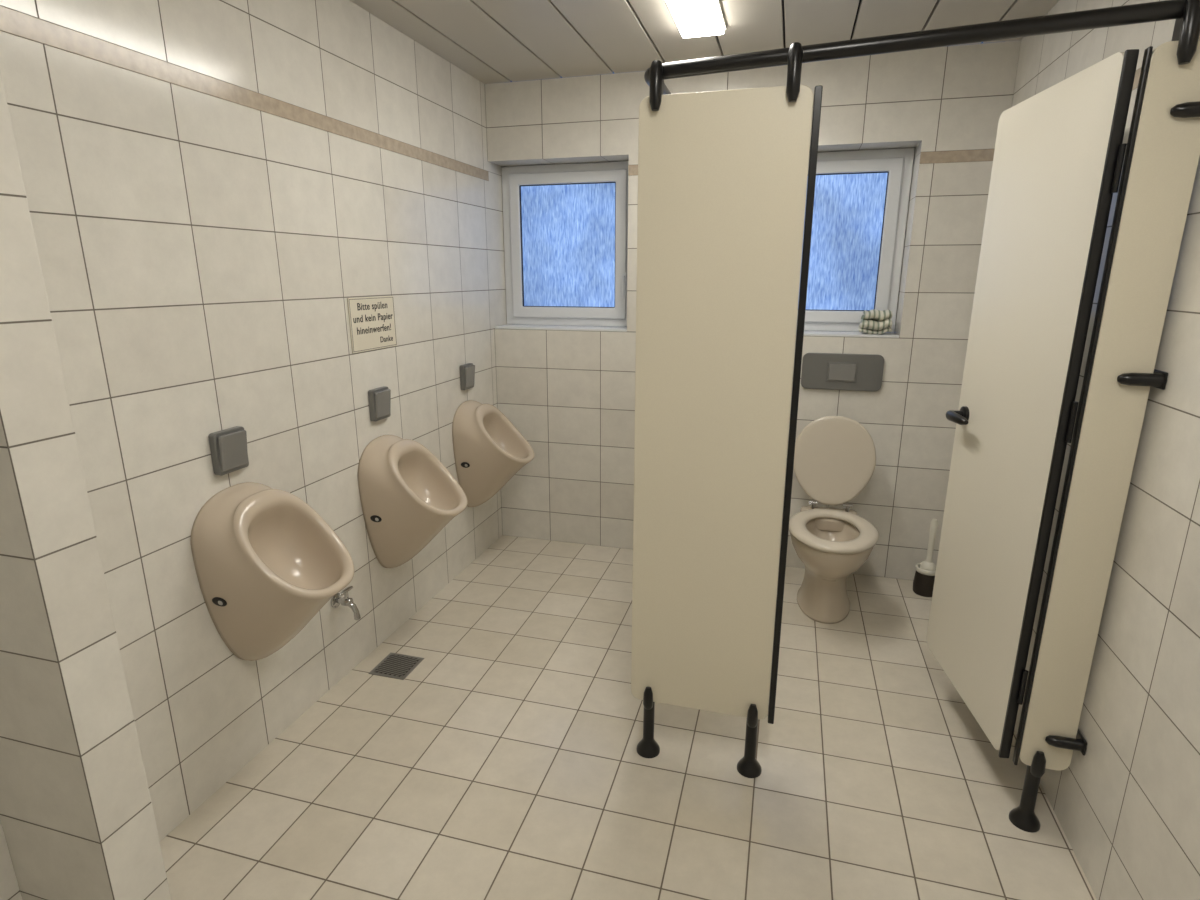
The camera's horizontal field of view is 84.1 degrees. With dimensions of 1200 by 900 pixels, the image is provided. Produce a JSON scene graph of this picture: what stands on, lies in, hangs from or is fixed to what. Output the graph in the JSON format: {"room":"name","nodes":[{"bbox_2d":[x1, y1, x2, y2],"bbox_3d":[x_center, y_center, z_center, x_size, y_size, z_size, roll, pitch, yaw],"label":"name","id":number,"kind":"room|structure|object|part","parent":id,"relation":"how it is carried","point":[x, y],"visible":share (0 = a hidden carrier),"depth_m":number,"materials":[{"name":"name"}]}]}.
{"room":"public restroom","nodes":[
{"label":"public restroom","id":0,"kind":"room"},
{"bbox_2d":[0,71,170,899],"bbox_3d":[-1.133,-0.029,1.226,0.286,2.420,0.115,4,15,15],"label":"wall partition","id":1,"kind":"structure","parent":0,"point":[77,818],"depth_m":1.28,"materials":[{"name":"tile"}]},
{"bbox_2d":[0,0,510,899],"bbox_3d":[-1.260,-0.168,1.556,0.150,2.520,5.000,4,15,15],"label":"wall","id":2,"kind":"structure","parent":0,"point":[202,256],"depth_m":1.96,"materials":[{"name":"tile"}]},
{"bbox_2d":[208,426,248,475],"bbox_3d":[-1.071,0.002,1.933,0.037,0.124,0.112,4,15,15],"label":"flush plate","id":3,"kind":"object","parent":2,"relation":"attached to","point":[228,447],"depth_m":1.91,"materials":[{"name":"grey metal"}]},
{"bbox_2d":[0,6,488,180],"bbox_3d":[-0.916,-1.112,2.282,0.003,0.047,2.500,4,15,15],"label":"trim","id":4,"kind":"structure","parent":2,"relation":"attached to","point":[13,22],"depth_m":1.75,"materials":[{"name":"tile"}]},
{"bbox_2d":[191,482,353,660],"bbox_3d":[-0.922,0.391,1.992,0.347,0.565,0.334,4,15,15],"label":"urinal","id":5,"kind":"object","parent":2,"relation":"attached to","point":[266,562],"visible":1,"depth_m":1.92,"materials":[{"name":"beige ceramic"}]},
{"bbox_2d":[331,586,360,619],"bbox_3d":[-0.936,0.567,2.461,0.100,0.117,0.071,4,15,15],"label":"water tap","id":6,"kind":"object","parent":2,"relation":"attached to","point":[336,600],"visible":0.98,"depth_m":2.45,"materials":[{"name":"silver metal"}]},
{"bbox_3d":[-0.936,0.518,2.448,0.016,0.016,0.071,4,15,15],"label":"handle","id":7,"kind":"part","parent":6,"relation":"part of","materials":[{"name":"silver metal"}]},
{"bbox_3d":[-0.914,0.590,2.461,0.056,0.074,0.023,4,15,15],"label":"spout","id":8,"kind":"part","parent":6,"relation":"part of","materials":[{"name":"silver metal"}]},
{"bbox_2d":[347,296,396,352],"bbox_3d":[-0.877,-0.491,2.579,0.005,0.201,0.296,4,15,15],"label":"notice sign","id":9,"kind":"object","parent":2,"relation":"attached to","point":[372,323],"visible":1,"depth_m":2.56,"materials":[{"name":"plastic"}]},
{"bbox_2d":[368,386,390,421],"bbox_3d":[-0.867,-0.183,2.636,0.037,0.124,0.112,4,15,15],"label":"flush plate","id":10,"kind":"object","parent":2,"relation":"attached to","point":[379,398],"visible":1,"depth_m":2.61,"materials":[{"name":"grey metal"}]},
{"bbox_2d":[358,434,467,567],"bbox_3d":[-0.718,0.230,2.701,0.347,0.565,0.334,4,15,15],"label":"urinal","id":11,"kind":"object","parent":2,"relation":"attached to","point":[408,496],"visible":1,"depth_m":2.62,"materials":[{"name":"beige ceramic"}]},
{"bbox_2d":[460,363,474,389],"bbox_3d":[-0.662,-0.369,3.344,0.037,0.124,0.112,4,15,15],"label":"flush plate","id":12,"kind":"object","parent":2,"relation":"attached to","point":[467,371],"visible":1,"depth_m":3.31,"materials":[{"name":"grey plastic"}]},
{"bbox_2d":[452,400,534,506],"bbox_3d":[-0.512,0.036,3.407,0.347,0.565,0.334,4,15,15],"label":"urinal","id":13,"kind":"object","parent":2,"relation":"attached to","point":[489,450],"visible":1,"depth_m":3.31,"materials":[{"name":"beige ceramic"}]},
{"bbox_2d":[160,535,1096,899],"bbox_3d":[-0.045,1.192,1.535,2.786,0.100,5.050,4,15,15],"label":"floor","id":14,"kind":"structure","parent":0,"point":[506,764],"depth_m":2.05,"materials":[{"name":"tile"}]},
{"bbox_2d":[368,652,423,679],"bbox_3d":[-0.802,0.851,2.626,0.154,0.005,0.154,4,15,15],"label":"floor drain","id":15,"kind":"object","parent":14,"relation":"on","point":[394,665],"visible":1,"depth_m":2.62,"materials":[{"name":"metal"}]},
{"bbox_2d":[789,416,879,623],"bbox_3d":[1.051,0.307,3.023,0.382,0.856,0.752,4,15,15],"label":"toilet","id":16,"kind":"object","parent":14,"relation":"on","point":[835,456],"visible":1,"depth_m":3.08,"materials":[{"name":"beige ceramic"}]},
{"bbox_3d":[1.031,0.544,3.011,0.358,0.404,0.573,4,15,15],"label":"bowl","id":17,"kind":"part","parent":16,"relation":"part of","materials":[{"name":"beige ceramic"}]},
{"bbox_3d":[1.016,0.345,2.905,0.382,0.026,0.494,4,15,15],"label":"seat","id":18,"kind":"part","parent":16,"relation":"part of","materials":[{"name":"plastic"}]},
{"bbox_3d":[1.100,0.051,3.137,0.376,0.419,0.084,4,15,15],"label":"lid","id":19,"kind":"part","parent":16,"relation":"part of","materials":[{"name":"plastic"}]},
{"bbox_2d":[631,0,1199,832],"bbox_3d":[0.895,-0.165,2.477,1.253,2.046,1.621,4,15,15],"label":"partition","id":20,"kind":"object","parent":14,"relation":"on","point":[723,186],"depth_m":1.72,"materials":[{"name":"beige laminate"}]},
{"bbox_3d":[0.157,0.884,2.138,0.076,0.190,0.076,4,15,15],"label":"leg","id":21,"kind":"part","parent":20,"relation":"part of","materials":[{"name":"black plastic"}]},
{"bbox_3d":[0.305,-0.040,1.856,0.423,1.740,0.028,4,15,15],"label":"panel","id":22,"kind":"part","parent":20,"relation":"part of","materials":[{"name":"beige laminate"}]},
{"bbox_3d":[0.466,0.906,2.054,0.076,0.190,0.076,4,15,15],"label":"leg","id":23,"kind":"part","parent":20,"relation":"part of","materials":[{"name":"black plastic"}]},
{"bbox_3d":[0.908,-1.118,2.235,1.232,0.079,1.597,4,15,15],"label":"rail","id":24,"kind":"part","parent":20,"relation":"part of","materials":[{"name":"black plastic"}]},
{"bbox_3d":[1.139,0.639,1.791,0.012,0.100,0.012,2,15,7],"label":"hinge","id":25,"kind":"part","parent":20,"relation":"part of","materials":[{"name":"black metal"}]},
{"bbox_3d":[1.198,0.959,1.855,0.076,0.190,0.076,4,15,15],"label":"leg","id":26,"kind":"part","parent":20,"relation":"part of","materials":[{"name":"black plastic"}]},
{"bbox_2d":[927,49,1138,757],"bbox_3d":[1.169,-0.072,1.922,0.027,1.775,0.605,2,15,7],"label":"leaf","id":27,"kind":"object","parent":20,"relation":"attached to","point":[1051,146],"depth_m":1.81,"materials":[{"name":"laminate"}]},
{"bbox_2d":[960,406,968,419],"bbox_3d":[1.179,-0.114,2.157,0.013,0.056,0.056,2,15,7],"label":"rose","id":28,"kind":"object","parent":27,"relation":"attached to","point":[965,409],"visible":0.49,"depth_m":2.14,"materials":[{"name":"black plastic"}]},
{"bbox_2d":[946,410,967,424],"bbox_3d":[1.143,-0.101,2.109,0.062,0.031,0.135,2,15,7],"label":"lever","id":29,"kind":"object","parent":28,"relation":"attached to","point":[957,417],"visible":1,"depth_m":2.10,"materials":[{"name":"black plastic"}]},
{"bbox_3d":[1.130,0.005,1.637,0.025,1.770,0.010,2,15,7],"label":"hinge edge","id":30,"kind":"part","parent":27,"relation":"part of","materials":[{"name":"black metal"}]},
{"bbox_3d":[1.139,-0.067,1.606,0.012,0.100,0.012,2,15,7],"label":"hinge","id":31,"kind":"part","parent":20,"relation":"part of","materials":[{"name":"black metal"}]},
{"bbox_3d":[1.215,0.010,1.605,0.122,1.772,0.028,4,15,15],"label":"pilaster panel","id":32,"kind":"part","parent":20,"relation":"part of","materials":[{"name":"beige laminate"}]},
{"bbox_3d":[1.139,-0.618,1.461,0.012,0.100,0.012,2,15,7],"label":"hinge","id":33,"kind":"part","parent":20,"relation":"part of","materials":[{"name":"black metal"}]},
{"bbox_2d":[913,519,937,596],"bbox_3d":[1.579,0.512,3.188,0.110,0.375,0.110,4,15,15],"label":"toilet brush","id":34,"kind":"object","parent":14,"relation":"on","point":[923,582],"visible":0.83,"depth_m":3.18,"materials":[{"name":"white plastic"}]},
{"bbox_3d":[1.579,0.444,3.172,0.048,0.236,0.050,4,15,15],"label":"handle","id":35,"kind":"part","parent":34,"relation":"part of","materials":[{"name":"white plastic"}]},
{"bbox_2d":[350,0,1058,83],"bbox_3d":[-0.052,-1.200,0.881,2.386,0.020,4.600,4,15,15],"label":"ceiling","id":36,"kind":"structure","parent":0,"point":[492,41],"depth_m":2.56,"materials":[{"name":"white plastic"}]},
{"bbox_2d":[666,0,726,37],"bbox_3d":[0.240,-1.476,2.028,0.176,0.030,1.206,4,15,15],"label":"ceiling lamp","id":37,"kind":"object","parent":36,"relation":"attached to","point":[693,18],"depth_m":2.39,"materials":[{"name":"white plastic"}]},
{"bbox_2d":[485,40,1020,579],"bbox_3d":[0.603,-0.614,3.449,2.386,2.420,0.250,4,15,15],"label":"wall","id":38,"kind":"structure","parent":0,"point":[570,394],"depth_m":3.23,"materials":[{"name":"tile"}]},
{"bbox_2d":[495,325,626,331],"bbox_3d":[-0.198,-0.665,3.624,0.742,0.012,0.163,4,15,15],"label":"sill","id":39,"kind":"structure","parent":38,"relation":"attached to","point":[531,327],"depth_m":3.58,"materials":[{"name":"white plastic"}]},
{"bbox_2d":[501,161,627,326],"bbox_3d":[-0.168,-1.102,3.617,0.742,0.837,0.086,4,15,15],"label":"window","id":40,"kind":"structure","parent":38,"relation":"in","point":[506,171],"depth_m":3.59,"materials":[{"name":"white plastic"}]},
{"bbox_2d":[519,182,615,307],"bbox_3d":[-0.171,-1.100,3.602,0.541,0.642,0.036,4,15,15],"label":"bead","id":41,"kind":"object","parent":40,"relation":"attached to","point":[594,182],"visible":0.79,"depth_m":3.62},
{"bbox_3d":[-0.171,-1.100,3.602,0.653,0.754,0.056,4,15,15],"label":"sash","id":42,"kind":"part","parent":40,"relation":"part of","materials":[{"name":"white plastic"}]},
{"bbox_3d":[-0.171,-1.100,3.603,0.537,0.638,0.010,4,15,15],"label":"glass pane","id":43,"kind":"part","parent":40,"relation":"part of","materials":[{"name":"blue glass"}]},
{"bbox_2d":[622,272,626,283],"bbox_3d":[0.130,-0.914,3.529,0.024,0.060,0.011,4,15,15],"label":"rose","id":44,"kind":"object","parent":40,"relation":"attached to","point":[623,273],"visible":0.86,"depth_m":3.52,"materials":[{"name":"white plastic"}]},
{"bbox_2d":[622,275,624,297],"bbox_3d":[0.125,-0.864,3.523,0.016,0.118,0.038,4,15,15],"label":"lever","id":45,"kind":"object","parent":44,"relation":"attached to","point":[623,276],"visible":1,"depth_m":3.50,"materials":[{"name":"white plastic"}]},
{"bbox_2d":[628,165,637,175],"bbox_3d":[0.408,-1.347,3.177,0.560,0.047,0.003,4,15,15],"label":"trim","id":46,"kind":"structure","parent":38,"relation":"attached to","point":[632,169],"depth_m":3.24,"materials":[{"name":"tile"}]},
{"bbox_2d":[801,353,883,391],"bbox_3d":[1.163,-0.375,3.200,0.370,0.175,0.027,4,15,15],"label":"flush plate","id":47,"kind":"object","parent":38,"relation":"attached to","point":[829,371],"visible":1,"depth_m":3.19,"materials":[{"name":"grey plastic"}]},
{"bbox_3d":[1.162,-0.374,3.194,0.136,0.095,0.004,4,15,15],"label":"button frame","id":48,"kind":"part","parent":47,"relation":"part of","materials":[{"name":"grey plastic"}]},
{"bbox_2d":[804,331,898,337],"bbox_3d":[1.062,-0.575,3.282,0.746,0.012,0.163,4,15,15],"label":"sill","id":49,"kind":"structure","parent":38,"relation":"attached to","point":[806,333],"depth_m":3.19,"materials":[{"name":"white plastic"}]},
{"bbox_2d":[858,309,892,333],"bbox_3d":[1.316,-0.613,3.172,0.150,0.114,0.114,4,15,15],"label":"towel","id":50,"kind":"object","parent":49,"relation":"on","point":[873,321],"visible":1,"depth_m":3.13,"materials":[{"name":"white fabric"}]},
{"bbox_2d":[796,148,914,332],"bbox_3d":[1.091,-1.012,3.275,0.746,0.837,0.086,4,15,15],"label":"window","id":51,"kind":"structure","parent":38,"relation":"in","point":[907,154],"depth_m":3.20,"materials":[{"name":"white plastic"}]},
{"bbox_3d":[1.089,-1.010,3.261,0.541,0.638,0.010,4,15,15],"label":"glass pane","id":52,"kind":"part","parent":51,"relation":"part of","materials":[{"name":"blue glass"}]},
{"bbox_2d":[806,171,888,310],"bbox_3d":[1.088,-1.010,3.260,0.545,0.642,0.036,4,15,15],"label":"bead","id":53,"kind":"object","parent":51,"relation":"attached to","point":[885,171],"visible":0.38,"depth_m":3.17},
{"bbox_3d":[1.088,-1.010,3.260,0.657,0.754,0.056,4,15,15],"label":"sash","id":54,"kind":"part","parent":51,"relation":"part of","materials":[{"name":"white plastic"}]},
{"bbox_2d":[919,149,994,163],"bbox_3d":[1.559,-1.265,2.865,0.330,0.047,0.003,4,15,15],"label":"trim","id":55,"kind":"structure","parent":38,"relation":"attached to","point":[984,154],"depth_m":2.87,"materials":[{"name":"tile"}]},
{"bbox_2d":[717,0,937,55],"bbox_3d":[-0.052,-1.224,0.874,2.386,0.029,4.600,4,15,15],"label":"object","id":56,"kind":"structure","parent":0,"point":[782,0],"depth_m":2.57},
{"bbox_2d":[1005,0,1199,899],"bbox_3d":[1.182,0.007,0.894,0.150,2.520,5.000,4,15,15],"label":"wall","id":57,"kind":"structure","parent":0,"point":[1127,809],"depth_m":1.52,"materials":[{"name":"tile"}]},
{"bbox_2d":[1132,35,1199,89],"bbox_3d":[1.095,-0.691,0.682,0.003,0.047,4.600,4,15,15],"label":"trim","id":58,"kind":"structure","parent":57,"relation":"attached to","point":[1137,73],"depth_m":1.73,"materials":[{"name":"tile"}]}
]}

